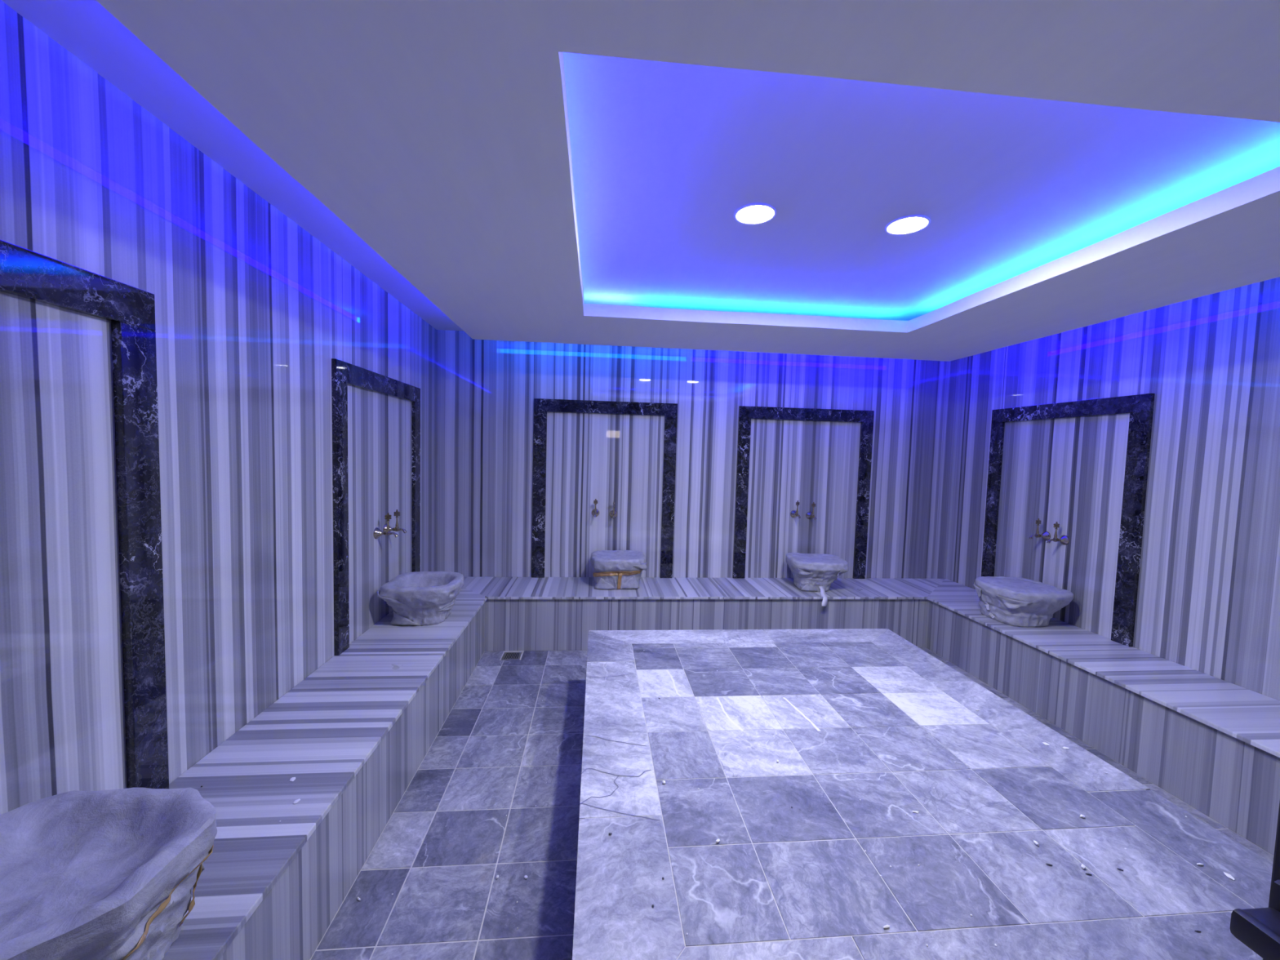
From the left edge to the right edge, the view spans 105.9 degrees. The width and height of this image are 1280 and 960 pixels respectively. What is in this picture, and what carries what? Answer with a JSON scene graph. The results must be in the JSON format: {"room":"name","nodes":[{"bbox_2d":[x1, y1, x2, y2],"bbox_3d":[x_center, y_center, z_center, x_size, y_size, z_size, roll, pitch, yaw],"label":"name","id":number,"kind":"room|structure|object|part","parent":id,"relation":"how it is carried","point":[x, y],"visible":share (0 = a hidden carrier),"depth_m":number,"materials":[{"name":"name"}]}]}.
{"room":"spa","nodes":[
{"label":"spa","id":0,"kind":"room"},
{"bbox_2d":[0,0,436,814],"bbox_3d":[-1.631,0.138,2.017,0.001,2.667,4.700,1,3,-5],"label":"wall","id":1,"kind":"structure","parent":0,"point":[253,311],"depth_m":1.67,"materials":[{"name":"stone"}]},
{"bbox_2d":[0,240,168,788],"bbox_3d":[-1.527,0.264,0.963,0.026,1.642,1.250,1,3,-5],"label":"frame","id":2,"kind":"object","parent":1,"relation":"attached to","point":[24,273],"visible":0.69,"depth_m":1.49,"materials":[{"name":"black stone"}]},
{"bbox_3d":[-1.578,0.288,1.530,0.026,1.526,0.116,1,3,-5],"label":"post","id":3,"kind":"part","parent":2,"relation":"part of","materials":[{"name":"black stone"}]},
{"bbox_2d":[331,358,420,655],"bbox_3d":[-1.730,0.126,3.276,0.026,1.642,1.249,1,3,-5],"label":"frame","id":4,"kind":"object","parent":1,"relation":"attached to","point":[344,374],"visible":0.86,"depth_m":2.74,"materials":[{"name":"black stone"}]},
{"bbox_3d":[-1.683,0.218,2.716,0.026,1.526,0.116,1,3,-5],"label":"post","id":5,"kind":"part","parent":4,"relation":"part of","materials":[{"name":"black stone"}]},
{"bbox_3d":[-1.782,0.151,3.842,0.026,1.526,0.116,1,3,-5],"label":"post","id":6,"kind":"part","parent":4,"relation":"part of","materials":[{"name":"black stone"}]},
{"bbox_2d":[373,512,398,538],"bbox_3d":[-1.668,0.302,3.187,0.143,0.176,0.076,1,3,-5],"label":"tap","id":7,"kind":"object","parent":1,"relation":"attached to","point":[377,532],"visible":1,"depth_m":3.18,"materials":[{"name":"silver metal"}]},
{"bbox_3d":[-1.663,0.306,3.188,0.024,0.074,0.024,1,3,-5],"label":"stem","id":8,"kind":"part","parent":7,"relation":"part of","materials":[{"name":"gold metal"}]},
{"bbox_3d":[-1.662,0.244,3.184,0.041,0.059,0.007,-1,4,-35],"label":"key handle","id":9,"kind":"part","parent":7,"relation":"part of","materials":[{"name":"gold metal"}]},
{"bbox_3d":[-1.620,0.364,3.195,0.044,0.035,0.023,1,3,-5],"label":"spout","id":10,"kind":"part","parent":7,"relation":"part of","materials":[{"name":"gold metal"}]},
{"bbox_2d":[382,509,406,533],"bbox_3d":[-1.680,0.291,3.329,0.143,0.176,0.076,1,3,-5],"label":"tap","id":11,"kind":"object","parent":1,"relation":"attached to","point":[397,528],"visible":0.91,"depth_m":3.32,"materials":[{"name":"silver metal"}]},
{"bbox_3d":[-1.674,0.232,3.326,0.041,0.059,0.007,0,3,-20],"label":"key handle","id":12,"kind":"part","parent":11,"relation":"part of","materials":[{"name":"gold metal"}]},
{"bbox_3d":[-1.676,0.294,3.330,0.024,0.074,0.024,1,3,-5],"label":"stem","id":13,"kind":"part","parent":11,"relation":"part of","materials":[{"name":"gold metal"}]},
{"bbox_2d":[0,0,1279,330],"bbox_3d":[0.869,-1.179,2.169,4.990,0.080,4.720,1,3,-5],"label":"ceiling","id":14,"kind":"structure","parent":0,"point":[665,155],"depth_m":1.77,"materials":[{"name":"white paint"}]},
{"bbox_2d":[96,0,1279,361],"bbox_3d":[0.854,-1.031,2.151,4.072,0.124,3.813,1,3,-5],"label":"soffit","id":15,"kind":"object","parent":14,"relation":"attached to","point":[437,131],"depth_m":1.18,"materials":[{"name":"grey paint"}]},
{"bbox_2d":[733,203,776,224],"bbox_3d":[0.493,-1.140,2.068,0.176,0.009,0.176,1,3,-5],"label":"recessed light","id":16,"kind":"object","parent":14,"relation":"in","point":[753,213],"visible":1,"depth_m":2.06,"materials":[{"name":"white"}]},
{"bbox_2d":[737,205,773,222],"bbox_3d":[0.493,-1.138,2.068,0.154,0.001,0.154,1,3,-5],"label":"diffuser","id":17,"kind":"object","parent":16,"relation":"attached to","point":[755,214],"depth_m":2.07,"materials":[{"name":"white plastic"}]},
{"bbox_2d":[884,214,930,235],"bbox_3d":[1.179,-1.125,2.130,0.176,0.009,0.176,1,3,-5],"label":"recessed light","id":18,"kind":"object","parent":14,"relation":"in","point":[907,224],"visible":1,"depth_m":2.12,"materials":[{"name":"white"}]},
{"bbox_2d":[888,217,927,233],"bbox_3d":[1.179,-1.123,2.130,0.154,0.001,0.154,1,3,-5],"label":"diffuser","id":19,"kind":"object","parent":18,"relation":"attached to","point":[909,224],"depth_m":2.13,"materials":[{"name":"white plastic"}]},
{"bbox_2d":[435,329,959,597],"bbox_3d":[0.627,0.053,4.575,4.950,2.667,0.001,1,3,-5],"label":"wall","id":20,"kind":"structure","parent":0,"point":[486,389],"depth_m":4.54,"materials":[{"name":"stone"}]},
{"bbox_2d":[591,498,599,517],"bbox_3d":[-0.407,0.259,4.424,0.076,0.176,0.143,1,3,-5],"label":"tap","id":21,"kind":"object","parent":20,"relation":"attached to","point":[595,513],"visible":1,"depth_m":4.42,"materials":[{"name":"silver metal"}]},
{"bbox_2d":[531,398,677,577],"bbox_3d":[-0.326,0.096,4.480,1.312,1.642,0.026,1,3,-5],"label":"frame","id":22,"kind":"object","parent":20,"relation":"attached to","point":[541,406],"visible":1,"depth_m":4.44,"materials":[{"name":"black stone"}]},
{"bbox_3d":[-0.923,0.140,4.430,0.116,1.526,0.026,1,3,-5],"label":"post","id":23,"kind":"part","parent":22,"relation":"part of","materials":[{"name":"black stone"}]},
{"bbox_3d":[0.268,0.167,4.537,0.116,1.526,0.026,1,3,-5],"label":"post","id":24,"kind":"part","parent":22,"relation":"part of","materials":[{"name":"black stone"}]},
{"bbox_2d":[608,500,617,519],"bbox_3d":[-0.241,0.273,4.439,0.076,0.176,0.143,1,3,-5],"label":"tap","id":25,"kind":"object","parent":20,"relation":"attached to","point":[613,513],"visible":1,"depth_m":4.44,"materials":[{"name":"silver metal"}]},
{"bbox_2d":[790,500,800,518],"bbox_3d":[1.495,0.282,4.593,0.076,0.176,0.143,1,3,-5],"label":"tap","id":26,"kind":"object","parent":20,"relation":"attached to","point":[793,513],"visible":1,"depth_m":4.59,"materials":[{"name":"silver metal"}]},
{"bbox_2d":[732,405,874,578],"bbox_3d":[1.573,0.137,4.650,1.326,1.642,0.026,1,3,-5],"label":"frame","id":27,"kind":"object","parent":20,"relation":"attached to","point":[865,418],"visible":1,"depth_m":4.62,"materials":[{"name":"black stone"}]},
{"bbox_3d":[0.969,0.182,4.599,0.116,1.526,0.026,1,3,-5],"label":"post","id":28,"kind":"part","parent":27,"relation":"part of","materials":[{"name":"black stone"}]},
{"bbox_3d":[2.174,0.208,4.707,0.116,1.526,0.026,1,3,-5],"label":"post","id":29,"kind":"part","parent":27,"relation":"part of","materials":[{"name":"black stone"}]},
{"bbox_2d":[805,502,817,519],"bbox_3d":[1.651,0.297,4.607,0.076,0.176,0.143,1,3,-5],"label":"tap","id":30,"kind":"object","parent":20,"relation":"attached to","point":[809,515],"visible":1,"depth_m":4.60,"materials":[{"name":"silver metal"}]},
{"bbox_2d":[310,646,1273,959],"bbox_3d":[0.797,1.570,2.022,3.779,0.060,4.114,1,3,-5],"label":"floor","id":31,"kind":"structure","parent":0,"point":[446,841],"depth_m":2.06,"materials":[{"name":"tile"}]},
{"bbox_2d":[162,586,487,959],"bbox_3d":[-1.365,1.251,2.107,0.590,0.450,4.700,1,3,-5],"label":"bench","id":32,"kind":"object","parent":31,"relation":"on","point":[353,735],"visible":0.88,"depth_m":1.78,"materials":[{"name":"grey stone"}]},
{"bbox_2d":[0,787,217,959],"bbox_3d":[-1.269,0.947,1.037,0.514,0.284,0.466,1,3,-5],"label":"basin","id":33,"kind":"object","parent":32,"relation":"on","point":[111,874],"visible":1,"depth_m":1.08,"materials":[{"name":"white stone"}]},
{"bbox_2d":[377,571,464,626],"bbox_3d":[-1.473,0.816,3.318,0.480,0.275,0.479,1,3,-5],"label":"basin","id":34,"kind":"object","parent":32,"relation":"on","point":[416,598],"visible":1,"depth_m":3.17,"materials":[{"name":"white stone"}]},
{"bbox_2d":[501,652,522,660],"bbox_3d":[-1.010,1.388,3.808,0.138,0.004,0.138,1,3,-5],"label":"floor drain","id":35,"kind":"object","parent":31,"relation":"on","point":[507,655],"visible":1,"depth_m":3.80,"materials":[{"name":"metal"}]},
{"bbox_2d":[462,577,945,651],"bbox_3d":[0.625,1.178,4.330,4.950,0.450,0.616,1,3,-5],"label":"bench","id":36,"kind":"object","parent":31,"relation":"on","point":[522,613],"visible":0.78,"depth_m":4.07,"materials":[{"name":"grey stone"}]},
{"bbox_2d":[590,550,647,589],"bbox_3d":[-0.194,0.795,4.270,0.491,0.277,0.421,1,3,-5],"label":"basin","id":37,"kind":"object","parent":36,"relation":"on","point":[612,569],"visible":1,"depth_m":4.12,"materials":[{"name":"white stone"}]},
{"bbox_3d":[0.630,0.954,4.318,4.950,0.001,0.614,1,3,-5],"label":"seat","id":38,"kind":"part","parent":36,"relation":"part of","materials":[{"name":"grey stone"}]},
{"bbox_3d":[0.625,1.204,4.044,3.759,0.430,0.001,1,3,-5],"label":"panel","id":39,"kind":"part","parent":36,"relation":"part of","materials":[{"name":"grey stone"}]},
{"bbox_2d":[785,552,848,606],"bbox_3d":[1.584,0.874,4.305,0.509,0.346,0.557,2,3,4],"label":"basin","id":40,"kind":"object","parent":36,"relation":"on","point":[815,572],"visible":1,"depth_m":4.22,"materials":[{"name":"white stone"}]},
{"bbox_2d":[572,628,1272,959],"bbox_3d":[0.798,1.313,2.138,2.098,0.441,2.372,1,3,-5],"label":"platform","id":41,"kind":"object","parent":31,"relation":"on","point":[847,716],"visible":1,"depth_m":1.57,"materials":[{"name":"tile"}]},
{"bbox_2d":[1223,871,1234,879],"bbox_3d":[1.720,1.157,1.410,0.015,0.004,0.026,3,3,18],"label":"chip","id":42,"kind":"object","parent":41,"relation":"on","point":[1228,875],"visible":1,"depth_m":1.41,"materials":[{"name":"white stone"}]},
{"bbox_2d":[924,578,1279,855],"bbox_3d":[2.947,1.346,2.493,0.640,0.450,4.700,1,3,-5],"label":"bench","id":43,"kind":"object","parent":31,"relation":"on","point":[1211,743],"visible":0.98,"depth_m":2.64,"materials":[{"name":"grey stone"}]},
{"bbox_2d":[973,576,1073,627],"bbox_3d":[2.850,0.915,3.636,0.511,0.275,0.517,1,3,-5],"label":"basin","id":44,"kind":"object","parent":43,"relation":"on","point":[1019,602],"visible":1,"depth_m":3.48,"materials":[{"name":"white stone"}]},
{"bbox_3d":[2.954,1.121,2.480,0.638,0.001,4.700,1,3,-5],"label":"seat","id":45,"kind":"part","parent":43,"relation":"part of","materials":[{"name":"grey stone"}]},
{"bbox_2d":[945,276,1279,700],"bbox_3d":[3.298,0.247,2.458,0.001,2.667,4.700,1,3,-5],"label":"wall","id":46,"kind":"structure","parent":0,"point":[1208,602],"depth_m":3.02,"materials":[{"name":"stone"}]},
{"bbox_2d":[1028,518,1050,540],"bbox_3d":[3.106,0.385,3.765,0.143,0.176,0.076,1,3,-5],"label":"tap","id":47,"kind":"object","parent":46,"relation":"attached to","point":[1046,535],"visible":1,"depth_m":3.76,"materials":[{"name":"silver metal"}]},
{"bbox_3d":[3.102,0.389,3.765,0.024,0.074,0.024,1,3,-5],"label":"stem","id":48,"kind":"part","parent":47,"relation":"part of","materials":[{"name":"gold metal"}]},
{"bbox_3d":[3.103,0.327,3.761,0.041,0.059,0.007,2,3,5],"label":"key handle","id":49,"kind":"part","parent":47,"relation":"part of","materials":[{"name":"gold metal"}]},
{"bbox_2d":[1046,521,1069,545],"bbox_3d":[3.119,0.399,3.616,0.143,0.176,0.076,1,3,-5],"label":"tap","id":50,"kind":"object","parent":46,"relation":"attached to","point":[1064,540],"visible":1,"depth_m":3.61,"materials":[{"name":"silver metal"}]},
{"bbox_3d":[3.115,0.403,3.616,0.024,0.074,0.024,1,3,-5],"label":"stem","id":51,"kind":"part","parent":50,"relation":"part of","materials":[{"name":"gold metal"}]},
{"bbox_3d":[3.116,0.341,3.612,0.041,0.059,0.007,2,3,10],"label":"key handle","id":52,"kind":"part","parent":50,"relation":"part of","materials":[{"name":"gold metal"}]},
{"bbox_2d":[981,393,1155,646],"bbox_3d":[3.172,0.234,3.719,0.026,1.642,1.239,1,3,-5],"label":"frame","id":53,"kind":"object","parent":46,"relation":"attached to","point":[1140,407],"visible":0.88,"depth_m":3.20,"materials":[{"name":"black stone"}]},
{"bbox_3d":[3.122,0.258,4.281,0.026,1.526,0.116,1,3,-5],"label":"post","id":54,"kind":"part","parent":53,"relation":"part of","materials":[{"name":"black stone"}]},
{"bbox_3d":[3.220,0.325,3.164,0.026,1.526,0.116,1,3,-5],"label":"post","id":55,"kind":"part","parent":53,"relation":"part of","materials":[{"name":"black stone"}]},
{"bbox_3d":[1.046,0.336,-0.174,4.950,2.667,0.150,1,3,-5],"label":"wall","id":56,"kind":"structure","parent":0,"visible":0},
{"bbox_2d":[1230,802,1279,959],"bbox_3d":[0.943,0.594,0.325,0.186,2.070,0.810,1,3,-5],"label":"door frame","id":57,"kind":"structure","parent":56,"relation":"in","point":[1259,929],"depth_m":0.66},
{"bbox_3d":[0.861,0.619,0.586,0.070,0.038,0.180,1,3,-5],"label":"handle","id":58,"kind":"part","parent":57,"relation":"part of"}
]}

